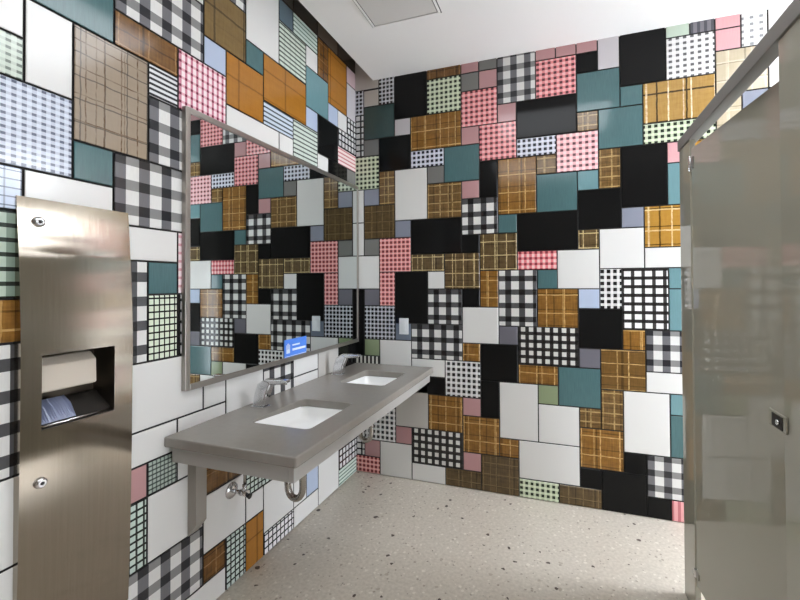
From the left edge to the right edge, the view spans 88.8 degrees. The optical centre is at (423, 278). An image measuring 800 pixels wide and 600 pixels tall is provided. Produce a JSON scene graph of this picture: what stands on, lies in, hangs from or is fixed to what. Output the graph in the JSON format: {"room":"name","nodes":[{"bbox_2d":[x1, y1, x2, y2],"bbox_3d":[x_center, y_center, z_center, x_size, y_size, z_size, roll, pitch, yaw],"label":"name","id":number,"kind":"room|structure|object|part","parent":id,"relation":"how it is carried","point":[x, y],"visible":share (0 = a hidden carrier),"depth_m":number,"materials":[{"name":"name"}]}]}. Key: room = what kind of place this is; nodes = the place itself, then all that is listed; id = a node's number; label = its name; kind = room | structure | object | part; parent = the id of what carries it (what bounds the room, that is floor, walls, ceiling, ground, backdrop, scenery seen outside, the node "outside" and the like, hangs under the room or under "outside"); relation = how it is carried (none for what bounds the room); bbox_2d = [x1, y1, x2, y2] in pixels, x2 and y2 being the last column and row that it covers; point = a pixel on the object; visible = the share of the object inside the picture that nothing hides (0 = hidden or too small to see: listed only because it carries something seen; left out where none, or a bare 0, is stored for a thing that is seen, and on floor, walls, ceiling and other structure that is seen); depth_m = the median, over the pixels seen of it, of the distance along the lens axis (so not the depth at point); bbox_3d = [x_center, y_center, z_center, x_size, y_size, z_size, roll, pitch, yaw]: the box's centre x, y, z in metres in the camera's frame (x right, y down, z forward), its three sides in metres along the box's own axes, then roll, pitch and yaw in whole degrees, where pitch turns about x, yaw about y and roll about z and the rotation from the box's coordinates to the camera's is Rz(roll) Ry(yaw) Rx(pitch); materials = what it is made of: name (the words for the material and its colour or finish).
{"room":"public restroom","nodes":[
{"label":"public restroom","id":0,"kind":"room"},
{"bbox_2d":[0,0,355,599],"bbox_3d":[-1.273,-0.143,1.167,0.087,3.270,4.543,-1,-1,19],"label":"wall","id":1,"kind":"structure","parent":0,"point":[93,93],"depth_m":1.65,"materials":[{"name":"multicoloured tile"}]},
{"bbox_2d":[11,195,132,599],"bbox_3d":[-1.177,0.468,1.367,0.124,1.427,0.330,-1,-1,19],"label":"dispenser","id":2,"kind":"object","parent":1,"relation":"attached to","point":[73,297],"visible":1,"depth_m":1.33,"materials":[{"name":"metal"}]},
{"bbox_2d":[42,350,95,392],"bbox_3d":[-1.201,0.306,1.352,0.070,0.110,0.175,-1,-1,19],"label":"paper towel","id":3,"kind":"object","parent":2,"relation":"hanging from","point":[60,371],"depth_m":1.35,"materials":[{"name":"beige paper"}]},
{"bbox_2d":[225,475,251,498],"bbox_3d":[-0.884,0.909,1.990,0.122,0.330,0.084,0,-1,6],"label":"valve","id":4,"kind":"object","parent":1,"relation":"attached to","point":[232,489],"visible":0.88,"depth_m":1.96,"materials":[{"name":"silver metal"}]},
{"bbox_2d":[181,106,358,391],"bbox_3d":[-0.770,-0.122,2.475,0.023,1.221,1.560,-1,-1,19],"label":"wall mirror","id":5,"kind":"object","parent":1,"relation":"attached to","point":[270,242],"visible":0.99,"depth_m":2.15,"materials":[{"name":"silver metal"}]},
{"bbox_2d":[284,336,305,357],"bbox_3d":[-0.766,0.410,2.449,0.003,0.103,0.212,-1,-1,19],"label":"sticker","id":6,"kind":"object","parent":5,"relation":"attached to","point":[295,346],"visible":1,"depth_m":2.44,"materials":[{"name":"blue"}]},
{"bbox_2d":[284,475,305,501],"bbox_3d":[-0.734,0.950,2.026,0.361,0.279,0.094,-1,-1,19],"label":"trap","id":7,"kind":"object","parent":1,"relation":"attached to","point":[290,494],"visible":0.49,"depth_m":1.97,"materials":[{"name":"silver metal"}]},
{"bbox_2d":[164,362,432,535],"bbox_3d":[-0.488,0.883,2.328,0.634,0.468,1.644,-1,-1,19],"label":"countertop","id":8,"kind":"structure","parent":1,"relation":"attached to","point":[232,441],"depth_m":1.75,"materials":[{"name":"grey stone"}]},
{"bbox_2d":[251,378,289,407],"bbox_3d":[-0.767,0.576,2.052,0.210,0.143,0.052,-1,-1,19],"label":"faucet","id":9,"kind":"object","parent":8,"relation":"on","point":[262,394],"visible":1,"depth_m":2.04,"materials":[{"name":"silver metal"}]},
{"bbox_3d":[-0.732,0.519,2.040,0.134,0.031,0.039,-1,-1,19],"label":"spout","id":10,"kind":"part","parent":9,"relation":"part of","materials":[{"name":"silver metal"}]},
{"bbox_2d":[255,406,341,428],"bbox_3d":[-0.568,0.711,1.970,0.343,0.113,0.432,-1,-1,19],"label":"sink","id":11,"kind":"object","parent":8,"relation":"in","point":[304,417],"visible":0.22,"depth_m":2.13,"materials":[{"name":"white ceramic"}]},
{"bbox_2d":[331,354,360,374],"bbox_3d":[-0.524,0.583,2.768,0.210,0.143,0.052,-1,-1,19],"label":"faucet","id":12,"kind":"object","parent":8,"relation":"on","point":[339,366],"visible":1,"depth_m":2.76,"materials":[{"name":"silver metal"}]},
{"bbox_3d":[-0.489,0.527,2.757,0.134,0.031,0.039,-1,-1,19],"label":"spout","id":13,"kind":"part","parent":12,"relation":"part of","materials":[{"name":"silver metal"}]},
{"bbox_2d":[347,376,395,385],"bbox_3d":[-0.326,0.726,2.695,0.346,0.099,0.411,-1,-1,19],"label":"sink","id":14,"kind":"object","parent":8,"relation":"in","point":[369,380],"visible":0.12,"depth_m":2.88,"materials":[{"name":"white ceramic"}]},
{"bbox_2d":[358,424,373,442],"bbox_3d":[-0.491,0.958,2.753,0.354,0.279,0.094,-1,-1,19],"label":"trap","id":15,"kind":"object","parent":1,"relation":"attached to","point":[362,438],"visible":0.34,"depth_m":2.70,"materials":[{"name":"silver metal"}]},
{"bbox_2d":[216,470,705,599],"bbox_3d":[0.431,1.515,0.594,3.653,0.078,4.498,-1,-1,19],"label":"floor","id":16,"kind":"structure","parent":0,"point":[376,536],"depth_m":2.24,"materials":[{"name":"stone"}]},
{"bbox_2d":[677,0,799,599],"bbox_3d":[1.063,0.407,1.403,0.052,2.152,1.136,-1,-1,19],"label":"stall door frame","id":17,"kind":"structure","parent":16,"relation":"on","point":[782,40],"depth_m":1.04,"materials":[{"name":"metal"}]},
{"bbox_2d":[688,81,786,599],"bbox_3d":[1.098,0.375,1.412,0.029,1.893,0.761,0,-1,13],"label":"door","id":18,"kind":"structure","parent":17,"relation":"in","point":[735,169],"depth_m":1.40,"materials":[{"name":"metal"}]},
{"bbox_2d":[299,0,792,79],"bbox_3d":[0.414,-1.722,0.634,3.653,0.273,4.498,-1,-1,19],"label":"ceiling","id":19,"kind":"structure","parent":0,"point":[465,31],"depth_m":2.51,"materials":[{"name":"white paint"}]},
{"bbox_2d":[353,0,441,27],"bbox_3d":[-0.173,-1.558,2.254,0.445,0.008,0.445,-1,-1,19],"label":"access panel","id":20,"kind":"object","parent":19,"relation":"attached to","point":[379,13],"visible":1,"depth_m":2.36,"materials":[{"name":"white paint"}]},
{"bbox_2d":[355,5,788,522],"bbox_3d":[1.184,-0.137,2.686,3.608,3.270,0.087,-1,-1,19],"label":"wall","id":21,"kind":"structure","parent":0,"point":[521,212],"depth_m":2.77,"materials":[{"name":"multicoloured tile"}]},
{"bbox_2d":[399,318,408,333],"bbox_3d":[-0.148,0.362,3.081,0.075,0.122,0.011,-1,-1,19],"label":"switch plate","id":22,"kind":"object","parent":21,"relation":"attached to","point":[403,322],"visible":1,"depth_m":3.08,"materials":[{"name":"white plastic"}]}
]}

